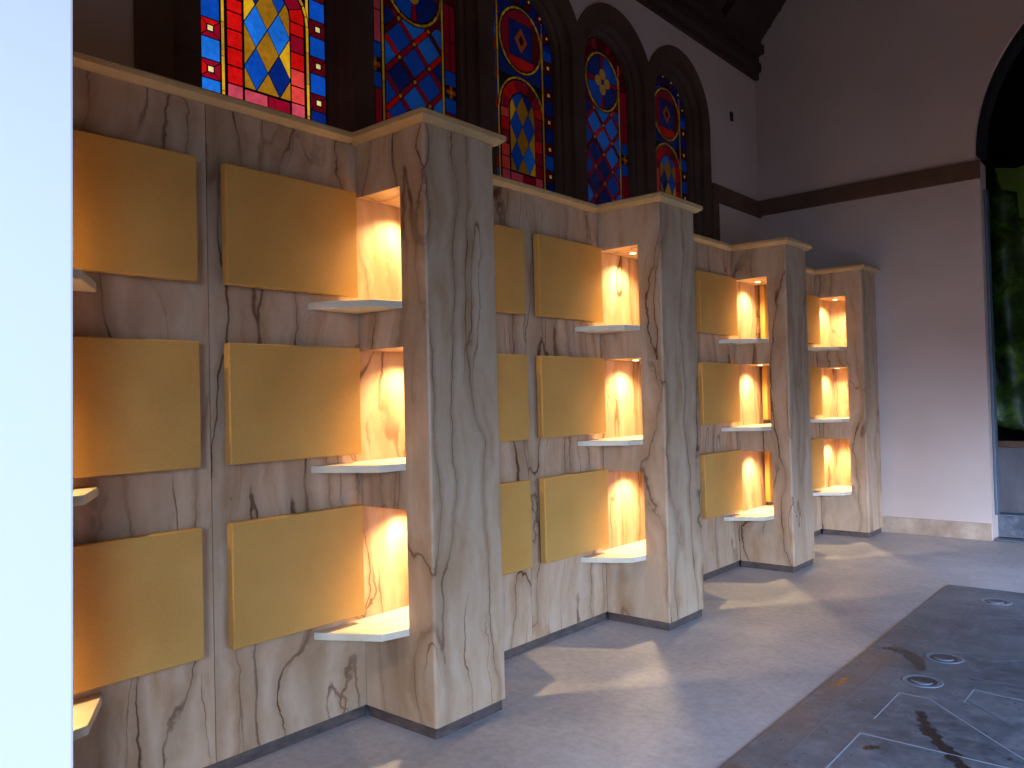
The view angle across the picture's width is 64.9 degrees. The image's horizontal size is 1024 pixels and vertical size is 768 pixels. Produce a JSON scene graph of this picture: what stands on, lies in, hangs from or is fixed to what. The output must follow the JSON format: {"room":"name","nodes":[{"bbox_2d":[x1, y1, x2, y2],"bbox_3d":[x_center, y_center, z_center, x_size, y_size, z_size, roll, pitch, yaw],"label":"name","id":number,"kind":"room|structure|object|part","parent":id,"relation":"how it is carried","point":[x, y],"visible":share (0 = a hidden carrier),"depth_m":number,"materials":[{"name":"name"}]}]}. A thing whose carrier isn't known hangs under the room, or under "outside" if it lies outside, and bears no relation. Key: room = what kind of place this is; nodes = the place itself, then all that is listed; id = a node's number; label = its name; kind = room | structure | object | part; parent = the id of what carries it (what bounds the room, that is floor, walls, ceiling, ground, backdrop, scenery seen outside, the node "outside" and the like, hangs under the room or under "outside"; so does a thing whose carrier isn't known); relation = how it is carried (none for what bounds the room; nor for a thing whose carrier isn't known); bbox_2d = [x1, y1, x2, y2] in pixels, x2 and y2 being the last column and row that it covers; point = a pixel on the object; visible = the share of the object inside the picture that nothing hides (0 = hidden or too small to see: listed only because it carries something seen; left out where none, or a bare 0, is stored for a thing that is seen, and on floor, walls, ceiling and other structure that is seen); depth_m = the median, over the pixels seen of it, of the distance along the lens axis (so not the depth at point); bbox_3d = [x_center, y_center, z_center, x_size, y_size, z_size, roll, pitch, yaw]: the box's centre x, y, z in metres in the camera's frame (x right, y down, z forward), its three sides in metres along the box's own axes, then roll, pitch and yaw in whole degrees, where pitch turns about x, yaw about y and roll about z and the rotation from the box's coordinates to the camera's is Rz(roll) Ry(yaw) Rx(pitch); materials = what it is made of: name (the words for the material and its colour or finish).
{"room":"house of worship","nodes":[
{"label":"house of worship","id":0,"kind":"room"},
{"bbox_2d":[73,67,215,767],"bbox_3d":[-1.319,0.169,2.688,0.030,2.395,0.654,-2,-1,40],"label":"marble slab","id":1,"kind":"object","parent":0,"point":[165,718],"visible":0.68,"depth_m":2.76,"materials":[{"name":"beige stone"}]},
{"bbox_2d":[73,129,197,281],"bbox_3d":[-1.315,-0.585,2.660,0.060,0.444,0.552,-2,-1,40],"label":"stone panel","id":2,"kind":"object","parent":1,"relation":"attached to","point":[135,204],"visible":0.56,"depth_m":2.68,"materials":[{"name":"yellow stone"}]},
{"bbox_2d":[73,336,200,477],"bbox_3d":[-1.299,0.073,2.647,0.060,0.445,0.552,-2,-1,40],"label":"stone panel","id":3,"kind":"object","parent":1,"relation":"attached to","point":[136,402],"visible":0.56,"depth_m":2.66,"materials":[{"name":"yellow stone"}]},
{"bbox_2d":[73,527,203,694],"bbox_3d":[-1.282,0.735,2.635,0.060,0.456,0.552,-2,-1,40],"label":"stone panel","id":4,"kind":"object","parent":1,"relation":"attached to","point":[138,608],"visible":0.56,"depth_m":2.64,"materials":[{"name":"yellow stone"}]},
{"bbox_2d":[73,50,352,143],"bbox_3d":[-1.352,-1.038,3.167,0.694,0.046,1.275,-2,-1,40],"label":"ledge","id":5,"kind":"object","parent":1,"relation":"on","point":[81,60],"visible":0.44,"depth_m":2.92,"materials":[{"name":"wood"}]},
{"bbox_2d":[205,104,408,761],"bbox_3d":[-0.747,0.168,3.359,0.030,2.395,1.103,-2,-1,40],"label":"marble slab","id":6,"kind":"object","parent":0,"point":[268,691],"visible":0.34,"depth_m":3.20,"materials":[{"name":"beige stone"}]},
{"bbox_2d":[220,163,357,297],"bbox_3d":[-0.868,-0.585,3.184,0.060,0.444,0.600,-2,-1,40],"label":"stone panel","id":7,"kind":"object","parent":6,"relation":"attached to","point":[280,233],"visible":1,"depth_m":3.13,"materials":[{"name":"yellow stone"}]},
{"bbox_2d":[224,343,361,464],"bbox_3d":[-0.852,0.072,3.172,0.060,0.445,0.600,-2,-1,40],"label":"stone panel","id":8,"kind":"object","parent":6,"relation":"attached to","point":[283,402],"visible":1,"depth_m":3.12,"materials":[{"name":"yellow stone"}]},
{"bbox_2d":[227,504,364,649],"bbox_3d":[-0.835,0.734,3.159,0.060,0.456,0.600,-2,-1,40],"label":"stone panel","id":9,"kind":"object","parent":6,"relation":"attached to","point":[288,574],"visible":1,"depth_m":3.10,"materials":[{"name":"yellow stone"}]},
{"bbox_2d":[73,0,759,244],"bbox_3d":[-1.020,-1.209,4.330,0.220,5.300,11.266,-2,-1,40],"label":"wall","id":10,"kind":"structure","parent":0,"point":[104,29],"depth_m":7.63,"materials":[{"name":"white paint"}]},
{"bbox_2d":[133,0,173,78],"bbox_3d":[-1.574,-1.962,3.526,0.030,2.400,0.165,-2,-1,40],"label":"trim","id":11,"kind":"structure","parent":10,"relation":"attached to","point":[153,19],"depth_m":3.50,"materials":[{"name":"brown wood"}]},
{"bbox_2d":[201,0,327,124],"bbox_3d":[-1.256,-2.008,4.119,0.015,1.507,0.736,-2,-1,40],"label":"window","id":12,"kind":"structure","parent":10,"relation":"in","point":[267,53],"depth_m":4.12,"materials":[{"name":"multicoloured glass"}]},
{"bbox_2d":[373,0,456,123],"bbox_3d":[-0.592,-1.941,4.893,0.015,1.642,0.736,-2,-1,40],"label":"window","id":13,"kind":"structure","parent":10,"relation":"in","point":[415,40],"depth_m":4.89,"materials":[{"name":"multicoloured"}]},
{"bbox_2d":[173,0,712,238],"bbox_3d":[0.154,-1.871,5.597,0.060,2.215,5.240,-2,-1,40],"label":"trim","id":14,"kind":"structure","parent":10,"relation":"attached to","point":[186,13],"depth_m":5.90,"materials":[{"name":"brown stone"}]},
{"bbox_2d":[325,0,701,235],"bbox_3d":[0.111,-2.017,5.634,0.160,1.630,4.950,-2,-1,40],"label":"trim","id":15,"kind":"structure","parent":10,"relation":"attached to","point":[335,10],"depth_m":5.94,"materials":[{"name":"brown wood"}]},
{"bbox_2d":[494,0,554,191],"bbox_3d":[0.068,-2.010,5.671,0.015,1.507,0.736,-2,-1,40],"label":"window","id":16,"kind":"structure","parent":10,"relation":"in","point":[523,56],"depth_m":5.69,"materials":[{"name":"multicoloured"}]},
{"bbox_2d":[585,37,628,204],"bbox_3d":[0.732,-1.943,6.445,0.015,1.642,0.736,-2,-1,40],"label":"window","id":17,"kind":"structure","parent":10,"relation":"in","point":[605,89],"depth_m":6.47,"materials":[{"name":"multicoloured"}]},
{"bbox_2d":[655,75,687,200],"bbox_3d":[1.393,-2.011,7.222,0.015,1.507,0.736,-2,-1,40],"label":"window","id":18,"kind":"structure","parent":10,"relation":"in","point":[670,125],"depth_m":7.27,"materials":[{"name":"multicoloured"}]},
{"bbox_2d":[636,0,763,80],"bbox_3d":[-1.012,-3.353,4.189,0.110,0.380,11.066,-2,-1,40],"label":"ceiling beam","id":19,"kind":"structure","parent":10,"relation":"attached to","point":[699,20],"depth_m":7.57,"materials":[{"name":"brown wood"}]},
{"bbox_2d":[712,200,719,240],"bbox_3d":[1.930,-1.247,7.598,0.030,0.960,0.112,-2,-1,40],"label":"trim","id":20,"kind":"structure","parent":10,"relation":"attached to","point":[715,204],"depth_m":7.58,"materials":[{"name":"brown wood"}]},
{"bbox_2d":[712,183,761,217],"bbox_3d":[2.235,-1.808,7.978,0.035,0.160,1.088,-2,-1,40],"label":"trim","id":21,"kind":"structure","parent":10,"relation":"attached to","point":[725,196],"depth_m":7.92,"materials":[{"name":"brown wood"}]},
{"bbox_2d":[493,185,532,650],"bbox_3d":[-0.159,0.167,4.048,0.030,2.395,0.704,-2,-1,40],"label":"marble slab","id":22,"kind":"object","parent":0,"point":[507,203],"visible":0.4,"depth_m":4.21,"materials":[{"name":"beige stone"}]},
{"bbox_2d":[494,224,525,314],"bbox_3d":[-0.147,-0.586,4.029,0.060,0.444,0.603,-2,-1,40],"label":"stone panel","id":23,"kind":"object","parent":22,"relation":"attached to","point":[509,247],"visible":0.44,"depth_m":4.14,"materials":[{"name":"yellow stone"}]},
{"bbox_2d":[497,354,528,441],"bbox_3d":[-0.131,0.071,4.016,0.060,0.445,0.603,-2,-1,40],"label":"stone panel","id":24,"kind":"object","parent":22,"relation":"attached to","point":[512,369],"visible":0.44,"depth_m":4.13,"materials":[{"name":"yellow stone"}]},
{"bbox_2d":[500,480,531,575],"bbox_3d":[-0.115,0.733,4.003,0.060,0.456,0.603,-2,-1,40],"label":"stone panel","id":25,"kind":"object","parent":22,"relation":"attached to","point":[515,497],"visible":0.44,"depth_m":4.12,"materials":[{"name":"yellow stone"}]},
{"bbox_2d":[493,174,596,212],"bbox_3d":[-0.186,-1.040,4.534,0.694,0.046,1.343,-2,-1,40],"label":"ledge","id":26,"kind":"object","parent":22,"relation":"on","point":[500,181],"visible":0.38,"depth_m":4.43,"materials":[{"name":"stone"}]},
{"bbox_2d":[521,193,641,639],"bbox_3d":[0.435,0.166,4.745,0.030,2.395,1.122,-2,-1,40],"label":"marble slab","id":27,"kind":"object","parent":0,"point":[566,592],"visible":0.37,"depth_m":4.64,"materials":[{"name":"beige stone"}]},
{"bbox_2d":[533,234,602,322],"bbox_3d":[0.320,-0.587,4.576,0.060,0.444,0.603,-2,-1,40],"label":"stone panel","id":28,"kind":"object","parent":27,"relation":"attached to","point":[567,274],"visible":1,"depth_m":4.52,"materials":[{"name":"yellow stone"}]},
{"bbox_2d":[536,356,605,438],"bbox_3d":[0.336,0.070,4.563,0.060,0.445,0.603,-2,-1,40],"label":"stone panel","id":29,"kind":"object","parent":27,"relation":"attached to","point":[570,390],"visible":1,"depth_m":4.50,"materials":[{"name":"yellow stone"}]},
{"bbox_2d":[539,469,608,563],"bbox_3d":[0.352,0.732,4.550,0.060,0.456,0.603,-2,-1,40],"label":"stone panel","id":30,"kind":"object","parent":27,"relation":"attached to","point":[574,518],"visible":1,"depth_m":4.49,"materials":[{"name":"yellow stone"}]},
{"bbox_2d":[235,529,1023,767],"bbox_3d":[2.468,1.386,2.760,7.360,0.120,13.400,-2,-1,40],"label":"floor","id":31,"kind":"structure","parent":0,"point":[607,693],"depth_m":3.90,"materials":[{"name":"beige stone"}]},
{"bbox_2d":[0,0,72,767],"bbox_3d":[-0.400,0.197,0.378,0.340,2.300,0.108,0,-2,-29],"label":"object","id":32,"kind":"object","parent":31,"relation":"on","point":[36,36],"visible":1,"depth_m":0.42,"materials":[{"name":"beige paint"}]},
{"bbox_2d":[203,705,364,767],"bbox_3d":[-1.071,1.391,2.930,0.018,0.050,1.343,-2,-1,40],"label":"strip","id":33,"kind":"object","parent":31,"relation":"on","point":[260,751],"visible":0.88,"depth_m":3.15,"materials":[{"name":"grey stone"}]},
{"bbox_2d":[351,106,505,739],"bbox_3d":[-0.335,0.164,3.459,0.467,2.487,0.500,-2,-1,40],"label":"marble pillar","id":34,"kind":"structure","parent":31,"relation":"on","point":[442,678],"depth_m":3.29,"materials":[{"name":"stone"}]},
{"bbox_2d":[308,299,401,313],"bbox_3d":[-0.417,-0.319,3.529,0.277,0.030,0.940,-2,-1,40],"label":"niche shelf","id":35,"kind":"object","parent":34,"relation":"attached to","point":[373,305],"visible":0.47,"depth_m":3.24,"materials":[{"name":"beige stone"}]},
{"bbox_2d":[311,457,405,472],"bbox_3d":[-0.401,0.340,3.516,0.277,0.030,0.940,-2,-1,40],"label":"niche shelf","id":36,"kind":"object","parent":34,"relation":"attached to","point":[392,464],"visible":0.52,"depth_m":3.23,"materials":[{"name":"beige stone"}]},
{"bbox_2d":[314,606,408,641],"bbox_3d":[-0.385,1.007,3.503,0.277,0.030,0.940,-2,-1,40],"label":"niche shelf","id":37,"kind":"object","parent":34,"relation":"attached to","point":[394,624],"visible":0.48,"depth_m":3.26,"materials":[{"name":"beige stone"}]},
{"bbox_3d":[-0.365,-1.056,3.483,0.467,0.046,0.500,-2,-1,40],"label":"cap moulding","id":38,"kind":"part","parent":34,"relation":"part of","materials":[{"name":"stone"}]},
{"bbox_2d":[504,613,605,659],"bbox_3d":[0.096,1.389,4.297,0.018,0.050,1.411,-2,-1,40],"label":"strip","id":39,"kind":"object","parent":31,"relation":"on","point":[563,632],"visible":0.57,"depth_m":4.43,"materials":[{"name":"grey stone"}]},
{"bbox_2d":[595,191,703,630],"bbox_3d":[0.854,0.162,4.852,0.467,2.487,0.500,-2,-1,40],"label":"marble pillar","id":40,"kind":"structure","parent":31,"relation":"on","point":[664,590],"depth_m":4.67,"materials":[{"name":"stone"}]},
{"bbox_2d":[575,325,639,333],"bbox_3d":[0.771,-0.321,4.922,0.277,0.030,0.940,-2,-1,40],"label":"niche shelf","id":41,"kind":"object","parent":40,"relation":"attached to","point":[603,329],"visible":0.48,"depth_m":4.63,"materials":[{"name":"beige stone"}]},
{"bbox_2d":[577,435,642,445],"bbox_3d":[0.787,0.339,4.909,0.277,0.030,0.940,-2,-1,40],"label":"niche shelf","id":42,"kind":"object","parent":40,"relation":"attached to","point":[628,440],"visible":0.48,"depth_m":4.62,"materials":[{"name":"beige stone"}]},
{"bbox_2d":[581,539,645,562],"bbox_3d":[0.803,1.005,4.896,0.277,0.030,0.940,-2,-1,40],"label":"niche shelf","id":43,"kind":"object","parent":40,"relation":"attached to","point":[633,552],"visible":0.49,"depth_m":4.66,"materials":[{"name":"beige stone"}]},
{"bbox_3d":[0.824,-1.058,4.876,0.467,0.046,0.500,-2,-1,40],"label":"cap moulding","id":44,"kind":"part","parent":40,"relation":"part of","materials":[{"name":"stone"}]},
{"bbox_2d":[703,561,738,580],"bbox_3d":[1.285,1.387,5.691,0.018,0.050,1.415,-2,-1,40],"label":"strip","id":45,"kind":"object","parent":31,"relation":"on","point":[716,572],"visible":0.29,"depth_m":5.99,"materials":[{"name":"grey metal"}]},
{"bbox_2d":[730,236,814,572],"bbox_3d":[2.045,0.161,6.248,0.467,2.487,0.500,-2,-1,40],"label":"marble pillar","id":46,"kind":"structure","parent":31,"relation":"on","point":[785,542],"depth_m":6.06,"materials":[{"name":"stone"}]},
{"bbox_2d":[719,338,768,344],"bbox_3d":[1.962,-0.323,6.318,0.277,0.030,0.940,-2,-1,40],"label":"niche shelf","id":47,"kind":"object","parent":46,"relation":"attached to","point":[751,340],"visible":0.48,"depth_m":6.03,"materials":[{"name":"beige stone"}]},
{"bbox_2d":[721,423,770,431],"bbox_3d":[1.978,0.337,6.305,0.277,0.030,0.940,-2,-1,40],"label":"niche shelf","id":48,"kind":"object","parent":46,"relation":"attached to","point":[767,426],"visible":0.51,"depth_m":6.02,"materials":[{"name":"beige stone"}]},
{"bbox_2d":[724,503,773,520],"bbox_3d":[1.994,1.004,6.292,0.277,0.030,0.940,-2,-1,40],"label":"niche shelf","id":49,"kind":"object","parent":46,"relation":"attached to","point":[763,513],"visible":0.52,"depth_m":6.07,"materials":[{"name":"beige stone"}]},
{"bbox_3d":[2.015,-1.059,6.272,0.467,0.046,0.500,-2,-1,40],"label":"cap moulding","id":50,"kind":"part","parent":46,"relation":"part of","materials":[{"name":"stone"}]},
{"bbox_2d":[814,529,820,536],"bbox_3d":[2.456,1.386,7.063,0.018,0.050,1.351,-2,-1,40],"label":"strip","id":51,"kind":"object","parent":31,"relation":"on","point":[818,532],"visible":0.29,"depth_m":7.51,"materials":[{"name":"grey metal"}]},
{"bbox_2d":[813,263,882,537],"bbox_3d":[3.194,0.159,7.595,0.467,2.487,0.500,-2,-1,40],"label":"marble pillar","id":52,"kind":"structure","parent":31,"relation":"on","point":[857,514],"depth_m":7.41,"materials":[{"name":"stone"}]},
{"bbox_2d":[808,346,846,351],"bbox_3d":[3.026,-0.324,7.565,0.277,0.030,0.677,-2,-1,40],"label":"niche shelf","id":53,"kind":"object","parent":52,"relation":"attached to","point":[816,349],"visible":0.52,"depth_m":7.37,"materials":[{"name":"beige stone"}]},
{"bbox_2d":[810,417,848,422],"bbox_3d":[3.042,0.335,7.552,0.277,0.030,0.677,-2,-1,40],"label":"niche shelf","id":54,"kind":"object","parent":52,"relation":"attached to","point":[831,419],"visible":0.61,"depth_m":7.37,"materials":[{"name":"beige stone"}]},
{"bbox_2d":[813,485,851,495],"bbox_3d":[3.059,1.002,7.539,0.277,0.030,0.677,-2,-1,40],"label":"niche shelf","id":55,"kind":"object","parent":52,"relation":"attached to","point":[838,490],"visible":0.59,"depth_m":7.39,"materials":[{"name":"beige stone"}]},
{"bbox_3d":[3.164,-1.061,7.619,0.467,0.046,0.500,-2,-1,40],"label":"cap moulding","id":56,"kind":"part","parent":52,"relation":"part of","materials":[{"name":"stone"}]},
{"bbox_2d":[719,584,1023,767],"bbox_3d":[1.770,1.310,0.844,4.200,0.032,8.600,-2,-1,40],"label":"slab","id":57,"kind":"object","parent":31,"relation":"on","point":[944,687],"visible":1,"depth_m":3.41,"materials":[{"name":"grey stone"}]},
{"bbox_2d":[998,440,1023,512],"bbox_3d":[5.423,0.913,6.793,2.350,0.840,0.120,-2,-1,40],"label":"board","id":58,"kind":"object","parent":31,"relation":"on","point":[1010,452],"visible":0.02,"depth_m":7.45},
{"bbox_3d":[5.413,0.523,6.800,2.350,0.060,0.120,-2,-1,40],"label":"rail","id":59,"kind":"part","parent":58,"relation":"part of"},
{"bbox_2d":[998,512,1023,537],"bbox_3d":[5.239,1.233,6.585,2.380,0.200,0.155,-2,-1,40],"label":"threshold step","id":60,"kind":"structure","parent":31,"relation":"on","point":[1009,524],"depth_m":7.18,"materials":[{"name":"stone"}]},
{"bbox_3d":[-1.479,0.166,2.118,0.467,2.487,0.500,-2,-1,40],"label":"marble pillar","id":61,"kind":"structure","parent":31,"relation":"on","visible":0},
{"bbox_2d":[73,268,95,291],"bbox_3d":[-1.562,-0.318,2.188,0.277,0.030,0.940,-2,-1,40],"label":"niche shelf","id":62,"kind":"object","parent":61,"relation":"attached to","point":[82,281],"visible":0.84,"depth_m":2.46,"materials":[{"name":"beige stone"}]},
{"bbox_2d":[73,486,98,505],"bbox_3d":[-1.546,0.342,2.175,0.277,0.030,0.940,-2,-1,40],"label":"niche shelf","id":63,"kind":"object","parent":61,"relation":"attached to","point":[82,495],"visible":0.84,"depth_m":2.42,"materials":[{"name":"beige stone"}]},
{"bbox_2d":[73,693,101,740],"bbox_3d":[-1.529,1.009,2.162,0.277,0.030,0.940,-2,-1,40],"label":"niche shelf","id":64,"kind":"object","parent":61,"relation":"attached to","point":[85,709],"visible":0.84,"depth_m":2.44,"materials":[{"name":"beige stone"}]},
{"bbox_2d":[634,259,645,539],"bbox_3d":[1.030,0.166,5.442,0.030,2.395,0.706,-2,-1,40],"label":"wall panel","id":65,"kind":"object","parent":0,"point":[635,260],"visible":0.03,"depth_m":5.18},
{"bbox_2d":[694,241,760,573],"bbox_3d":[1.626,0.165,6.140,0.030,2.395,1.124,-2,-1,40],"label":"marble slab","id":66,"kind":"object","parent":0,"point":[720,538],"visible":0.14,"depth_m":6.14,"materials":[{"name":"beige stone"}]},
{"bbox_2d":[693,233,732,250],"bbox_3d":[1.004,-1.041,5.928,0.694,0.046,1.347,-2,-1,40],"label":"ledge","id":67,"kind":"object","parent":66,"relation":"on","point":[697,238],"visible":0.19,"depth_m":5.97,"materials":[{"name":"stone"}]},
{"bbox_2d":[695,270,737,335],"bbox_3d":[1.511,-0.589,5.972,0.060,0.444,0.603,-2,-1,40],"label":"stone panel","id":68,"kind":"object","parent":66,"relation":"attached to","point":[715,294],"visible":0.93,"depth_m":5.91,"materials":[{"name":"yellow stone"}]},
{"bbox_2d":[697,362,740,424],"bbox_3d":[1.527,0.069,5.959,0.060,0.445,0.603,-2,-1,40],"label":"stone panel","id":69,"kind":"object","parent":66,"relation":"attached to","point":[718,383],"visible":1,"depth_m":5.89,"materials":[{"name":"yellow stone"}]},
{"bbox_2d":[700,450,742,518],"bbox_3d":[1.543,0.731,5.946,0.060,0.456,0.603,-2,-1,40],"label":"stone panel","id":70,"kind":"object","parent":66,"relation":"attached to","point":[720,472],"visible":0.91,"depth_m":5.88,"materials":[{"name":"yellow stone"}]},
{"bbox_2d":[705,0,785,42],"bbox_3d":[1.647,-5.738,2.049,7.440,4.559,11.266,-2,-1,40],"label":"ceiling","id":71,"kind":"structure","parent":0,"point":[755,17],"depth_m":8.03,"materials":[{"name":"brown wood"}]},
{"bbox_2d":[754,284,773,505],"bbox_3d":[2.211,0.164,6.826,0.030,2.395,0.674,-2,-1,40],"label":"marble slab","id":72,"kind":"object","parent":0,"point":[761,420],"visible":0.03,"depth_m":6.60,"materials":[{"name":"beige stone"}]},
{"bbox_2d":[759,285,768,338],"bbox_3d":[2.232,-0.590,6.817,0.060,0.444,0.603,-2,-1,40],"label":"stone panel","id":73,"kind":"object","parent":72,"relation":"attached to","point":[762,288],"visible":0.32,"depth_m":6.59,"materials":[{"name":"yellow stone"}]},
{"bbox_2d":[762,365,770,419],"bbox_3d":[2.248,0.067,6.804,0.060,0.445,0.603,-2,-1,40],"label":"stone panel","id":74,"kind":"object","parent":72,"relation":"attached to","point":[765,369],"visible":0.32,"depth_m":6.57,"materials":[{"name":"yellow stone"}]},
{"bbox_2d":[764,451,772,501],"bbox_3d":[2.264,0.730,6.792,0.060,0.456,0.603,-2,-1,40],"label":"stone panel","id":75,"kind":"object","parent":72,"relation":"attached to","point":[768,455],"visible":0.24,"depth_m":6.56,"materials":[{"name":"yellow stone"}]},
{"bbox_2d":[806,267,815,273],"bbox_3d":[2.174,-1.043,7.300,0.694,0.046,1.283,-2,-1,40],"label":"ledge","id":76,"kind":"object","parent":72,"relation":"on","point":[808,270],"visible":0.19,"depth_m":7.48,"materials":[{"name":"stone"}]},
{"bbox_2d":[806,273,835,531],"bbox_3d":[2.785,0.163,7.499,0.030,2.395,1.092,-2,-1,40],"label":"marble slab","id":77,"kind":"object","parent":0,"point":[825,320],"visible":0.1,"depth_m":7.73,"materials":[{"name":"beige stone"}]},
{"bbox_2d":[806,294,820,344],"bbox_3d":[2.661,-0.590,7.319,0.060,0.444,0.603,-2,-1,40],"label":"stone panel","id":78,"kind":"object","parent":77,"relation":"attached to","point":[813,309],"visible":0.48,"depth_m":7.40,"materials":[{"name":"yellow stone"}]},
{"bbox_2d":[809,367,822,415],"bbox_3d":[2.677,0.067,7.306,0.060,0.445,0.603,-2,-1,40],"label":"stone panel","id":79,"kind":"object","parent":77,"relation":"attached to","point":[815,373],"visible":0.48,"depth_m":7.39,"materials":[{"name":"yellow stone"}]},
{"bbox_2d":[811,438,824,489],"bbox_3d":[2.693,0.729,7.294,0.060,0.456,0.603,-2,-1,40],"label":"stone panel","id":80,"kind":"object","parent":77,"relation":"attached to","point":[817,444],"visible":0.48,"depth_m":7.38,"materials":[{"name":"yellow stone"}]},
{"bbox_2d":[831,301,850,485],"bbox_3d":[3.263,0.105,7.815,0.280,2.000,0.005,-2,-1,40],"label":"strip","id":81,"kind":"object","parent":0,"point":[838,309],"visible":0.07,"depth_m":7.86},
{"bbox_2d":[755,0,1023,542],"bbox_3d":[5.263,-3.365,6.279,7.380,9.420,0.260,-2,-1,40],"label":"wall","id":82,"kind":"structure","parent":0,"point":[847,91],"depth_m":7.48,"materials":[{"name":"white paint"}]},
{"bbox_2d":[759,160,979,215],"bbox_3d":[3.337,-1.856,7.735,2.030,0.157,0.032,-2,-1,40],"label":"trim","id":83,"kind":"structure","parent":82,"relation":"attached to","point":[965,171],"depth_m":7.63,"materials":[{"name":"brown wood"}]},
{"bbox_2d":[881,516,991,540],"bbox_3d":[3.832,1.308,7.322,0.920,0.148,0.024,-2,-1,40],"label":"baseboard","id":84,"kind":"structure","parent":82,"relation":"attached to","point":[927,527],"depth_m":7.29,"materials":[{"name":"stone"}]},
{"bbox_2d":[983,189,999,514],"bbox_3d":[4.281,-0.287,7.187,0.023,2.890,0.120,-2,-1,40],"label":"frame strip","id":85,"kind":"object","parent":82,"relation":"attached to","point":[985,192],"visible":1,"depth_m":7.15,"materials":[{"name":"grey metal"}]},
{"bbox_2d":[981,120,1001,439],"bbox_3d":[4.713,-1.373,8.221,0.060,5.700,1.972,-2,-1,40],"label":"trim","id":86,"kind":"structure","parent":82,"relation":"attached to","point":[987,162],"depth_m":8.84,"materials":[{"name":"black"}]},
{"bbox_2d":[976,24,1023,159],"bbox_3d":[5.393,-2.886,6.209,3.224,1.612,0.200,-2,-1,40],"label":"trim","id":87,"kind":"structure","parent":82,"relation":"attached to","point":[1015,46],"depth_m":7.11,"materials":[{"name":"black wood"}]},
{"bbox_2d":[986,173,1023,430],"bbox_3d":[5.278,-0.726,6.679,2.522,2.483,0.294,-2,-1,40],"label":"window","id":88,"kind":"structure","parent":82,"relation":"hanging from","point":[1006,226],"depth_m":7.28,"materials":[{"name":"green glass"}]},
{"bbox_2d":[994,165,1023,218],"bbox_3d":[4.936,-1.737,6.790,1.520,0.600,0.089,-2,-1,40],"label":"flap","id":89,"kind":"object","parent":88,"relation":"hanging from","point":[1011,179],"visible":1,"depth_m":7.16,"materials":[{"name":"green"}]},
{"bbox_2d":[995,537,1023,542],"bbox_3d":[5.418,1.313,6.087,3.065,0.012,0.120,-2,-1,40],"label":"trim","id":90,"kind":"structure","parent":82,"relation":"attached to","point":[997,538],"depth_m":7.00,"materials":[{"name":"grey stone"}]},
{"bbox_2d":[991,46,1023,439],"bbox_3d":[6.781,-1.882,7.818,7.160,6.600,0.100,-2,-1,40],"label":"wall","id":91,"kind":"structure","parent":0,"point":[1007,118],"depth_m":8.86,"materials":[{"name":"black"}]}
]}

